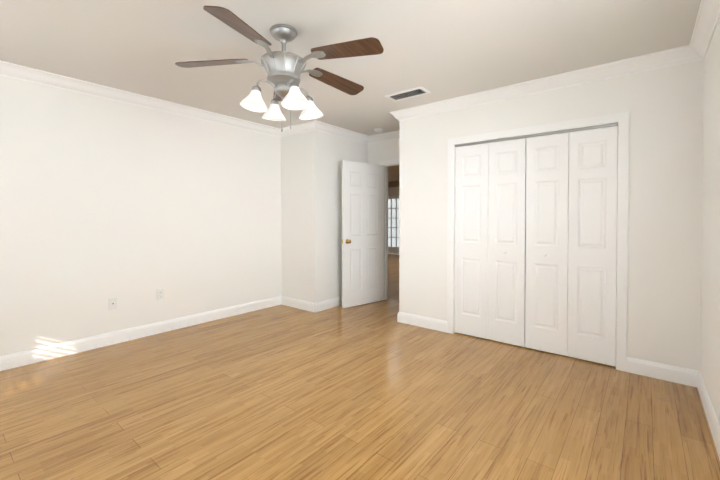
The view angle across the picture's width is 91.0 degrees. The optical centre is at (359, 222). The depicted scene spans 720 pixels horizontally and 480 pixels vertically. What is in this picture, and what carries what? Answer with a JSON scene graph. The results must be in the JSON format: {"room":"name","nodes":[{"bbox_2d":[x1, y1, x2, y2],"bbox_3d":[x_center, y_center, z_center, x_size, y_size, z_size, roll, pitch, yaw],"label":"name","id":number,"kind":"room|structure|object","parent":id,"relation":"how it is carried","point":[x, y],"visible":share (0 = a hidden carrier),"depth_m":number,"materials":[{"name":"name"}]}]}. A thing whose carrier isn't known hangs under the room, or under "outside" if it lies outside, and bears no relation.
{"room":"empty bedroom","nodes":[
{"label":"empty bedroom","id":0,"kind":"room"},
{"bbox_2d":[0,76,280,355],"bbox_3d":[-2.517,-0.049,3.467,0.100,2.500,4.270,1,1,39],"label":"wall","id":1,"kind":"structure","parent":0,"point":[132,208],"depth_m":3.54,"materials":[{"name":"paint"}]},
{"bbox_2d":[109,297,116,309],"bbox_3d":[-2.439,0.800,3.489,0.009,0.115,0.070,1,1,39],"label":"electrical outlet","id":2,"kind":"object","parent":1,"relation":"attached to","point":[112,303],"visible":1,"depth_m":3.48,"materials":[{"name":"white plastic"}]},
{"bbox_2d":[0,296,279,370],"bbox_3d":[-2.463,1.141,3.458,0.016,0.120,4.240,1,1,39],"label":"baseboard","id":3,"kind":"structure","parent":1,"relation":"attached to","point":[9,361],"depth_m":3.54,"materials":[{"name":"white paint"}]},
{"bbox_2d":[0,60,283,137],"bbox_3d":[-2.418,-1.248,3.429,0.084,0.103,4.180,1,1,39],"label":"crown molding","id":4,"kind":"structure","parent":1,"relation":"attached to","point":[8,70],"depth_m":3.50,"materials":[{"name":"white paint"}]},
{"bbox_2d":[157,288,163,299],"bbox_3d":[-2.162,0.776,3.831,0.010,0.115,0.070,1,1,39],"label":"electrical outlet","id":5,"kind":"object","parent":1,"relation":"attached to","point":[160,293],"visible":1,"depth_m":3.83,"materials":[{"name":"white plastic"}]},
{"bbox_2d":[281,130,366,302],"bbox_3d":[-0.518,-0.074,5.387,0.800,2.500,1.230,1,1,39],"label":"wall bump-out","id":6,"kind":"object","parent":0,"point":[311,216],"visible":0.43,"depth_m":4.87,"materials":[{"name":"paint"}]},
{"bbox_2d":[280,122,307,136],"bbox_3d":[-0.860,-1.266,4.804,0.600,0.103,0.084,1,1,39],"label":"crown molding","id":7,"kind":"structure","parent":6,"relation":"attached to","point":[302,127],"depth_m":4.82,"materials":[{"name":"white paint"}]},
{"bbox_2d":[280,296,311,311],"bbox_3d":[-0.862,1.122,4.880,0.660,0.120,0.016,1,1,39],"label":"baseboard","id":8,"kind":"structure","parent":6,"relation":"attached to","point":[300,304],"depth_m":4.88,"materials":[{"name":"white paint"}]},
{"bbox_2d":[312,296,341,312],"bbox_3d":[-0.237,1.119,5.101,0.016,0.120,1.146,1,1,39],"label":"baseboard","id":9,"kind":"structure","parent":6,"relation":"attached to","point":[327,304],"depth_m":4.82,"materials":[{"name":"white paint"}]},
{"bbox_2d":[308,120,367,143],"bbox_3d":[-0.231,-1.269,5.022,0.084,0.103,1.214,1,1,39],"label":"crown molding","id":10,"kind":"structure","parent":6,"relation":"attached to","point":[313,125],"depth_m":4.90,"materials":[{"name":"white paint"}]},
{"bbox_2d":[0,0,700,181],"bbox_3d":[-0.485,-1.385,6.198,9.410,0.100,11.300,1,1,39],"label":"ceiling","id":11,"kind":"structure","parent":0,"point":[440,50],"depth_m":2.54,"materials":[{"name":"paint"}]},
{"bbox_2d":[175,6,383,131],"bbox_3d":[-0.459,-0.941,2.357,1.273,0.688,1.366,1,1,39],"label":"ceiling fan","id":12,"kind":"object","parent":11,"relation":"hanging from","point":[284,69],"visible":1,"depth_m":2.29,"materials":[{"name":"brown wood"}]},
{"bbox_2d":[374,128,382,132],"bbox_3d":[0.266,-1.299,4.989,0.128,0.041,0.128,1,1,39],"label":"smoke detector","id":13,"kind":"object","parent":11,"relation":"attached to","point":[378,130],"visible":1,"depth_m":4.95,"materials":[{"name":"white plastic"}]},
{"bbox_2d":[385,87,430,101],"bbox_3d":[0.480,-1.294,3.582,0.420,0.014,0.200,1,1,39],"label":"ceiling vent","id":14,"kind":"object","parent":11,"relation":"in","point":[409,93],"visible":1,"depth_m":3.57,"materials":[{"name":"white metal"}]},
{"bbox_2d":[0,254,719,479],"bbox_3d":[-0.485,1.215,6.232,9.410,0.100,11.300,1,1,39],"label":"floor","id":15,"kind":"structure","parent":0,"point":[373,391],"depth_m":2.29,"materials":[{"name":"laminate"}]},
{"bbox_2d":[388,181,398,195],"bbox_3d":[2.741,-0.147,10.936,8.700,2.500,0.100,1,1,39],"label":"wall","id":16,"kind":"structure","parent":0,"point":[393,184],"depth_m":12.14,"materials":[{"name":"paint"}]},
{"bbox_2d":[388,195,398,253],"bbox_3d":[1.148,0.071,12.181,0.810,2.020,0.109,1,1,39],"label":"french door","id":17,"kind":"structure","parent":16,"relation":"in","point":[393,250],"depth_m":12.20,"materials":[{"name":"white paint"}]},
{"bbox_2d":[388,187,398,194],"bbox_3d":[2.694,-1.066,10.865,8.500,0.260,0.050,1,1,39],"label":"trim","id":18,"kind":"structure","parent":16,"relation":"attached to","point":[393,190],"depth_m":12.08,"materials":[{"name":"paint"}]},
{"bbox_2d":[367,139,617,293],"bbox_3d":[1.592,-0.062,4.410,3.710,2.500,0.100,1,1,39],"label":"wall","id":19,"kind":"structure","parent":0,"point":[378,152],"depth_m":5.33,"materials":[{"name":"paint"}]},
{"bbox_2d":[342,160,383,307],"bbox_3d":[0.052,0.159,5.080,0.750,2.025,0.035,-1,1,-39],"label":"door leaf","id":20,"kind":"structure","parent":19,"relation":"in","point":[363,231],"depth_m":5.04,"materials":[{"name":"white paint"}]},
{"bbox_2d":[368,130,399,143],"bbox_3d":[0.561,-1.270,5.108,0.990,0.103,0.084,1,1,39],"label":"crown molding","id":21,"kind":"structure","parent":19,"relation":"attached to","point":[393,135],"depth_m":5.27,"materials":[{"name":"white paint"}]},
{"bbox_2d":[380,159,398,299],"bbox_3d":[0.678,0.125,5.151,0.876,2.108,0.128,1,1,39],"label":"door frame","id":22,"kind":"structure","parent":19,"relation":"attached to","point":[392,162],"depth_m":5.37,"materials":[{"name":"white paint"}]},
{"bbox_2d":[399,60,703,370],"bbox_3d":[1.517,-0.049,3.442,2.610,2.500,0.100,1,1,39],"label":"wall","id":23,"kind":"structure","parent":0,"point":[664,107],"depth_m":2.81,"materials":[{"name":"paint"}]},
{"bbox_2d":[400,312,446,332],"bbox_3d":[0.719,1.133,4.028,0.592,0.120,0.016,1,1,39],"label":"baseboard","id":24,"kind":"structure","parent":23,"relation":"attached to","point":[425,322],"depth_m":4.02,"materials":[{"name":"white paint"}]},
{"bbox_2d":[455,126,617,365],"bbox_3d":[1.582,0.194,3.375,1.408,1.992,0.030,1,1,39],"label":"closet door","id":25,"kind":"structure","parent":23,"relation":"in","point":[526,204],"depth_m":3.28,"materials":[{"name":"white paint"}]},
{"bbox_2d":[455,123,617,146],"bbox_3d":[1.582,-0.815,3.362,1.416,0.022,0.048,1,1,39],"label":"trim","id":26,"kind":"structure","parent":23,"relation":"attached to","point":[548,133],"depth_m":3.26,"materials":[{"name":"silver metal"}]},
{"bbox_2d":[447,112,628,371],"bbox_3d":[1.587,0.153,3.380,1.556,2.098,0.114,1,1,39],"label":"trim","id":27,"kind":"structure","parent":23,"relation":"attached to","point":[621,120],"depth_m":2.90,"materials":[{"name":"white paint"}]},
{"bbox_2d":[390,45,687,121],"bbox_3d":[1.392,-1.247,3.410,2.604,0.103,0.084,1,1,39],"label":"crown molding","id":28,"kind":"structure","parent":23,"relation":"attached to","point":[674,56],"depth_m":3.12,"materials":[{"name":"white paint"}]},
{"bbox_2d":[626,357,695,385],"bbox_3d":[2.317,1.150,2.738,0.402,0.120,0.016,1,1,39],"label":"baseboard","id":29,"kind":"structure","parent":23,"relation":"attached to","point":[679,375],"depth_m":2.73,"materials":[{"name":"white paint"}]},
{"bbox_2d":[700,18,719,424],"bbox_3d":[1.347,-0.018,1.074,0.100,2.500,5.600,1,1,39],"label":"wall","id":30,"kind":"structure","parent":0,"point":[710,329],"depth_m":2.21,"materials":[{"name":"paint"}]},
{"bbox_2d":[684,0,719,62],"bbox_3d":[1.024,-1.213,0.805,0.084,0.103,4.600,1,1,39],"label":"crown molding","id":31,"kind":"structure","parent":30,"relation":"attached to","point":[706,23],"depth_m":2.25,"materials":[{"name":"white paint"}]},
{"bbox_2d":[692,370,719,459],"bbox_3d":[1.050,1.176,0.815,0.016,0.120,4.600,1,1,39],"label":"baseboard","id":32,"kind":"structure","parent":30,"relation":"attached to","point":[697,379],"depth_m":2.17,"materials":[{"name":"white paint"}]},
{"label":"outside","id":33,"kind":"structure","parent":0,"visible":0},
{"bbox_2d":[388,199,398,253],"bbox_3d":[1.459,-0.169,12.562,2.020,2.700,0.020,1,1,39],"label":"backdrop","id":34,"kind":"structure","parent":33,"point":[393,222],"depth_m":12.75,"materials":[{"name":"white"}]}
]}

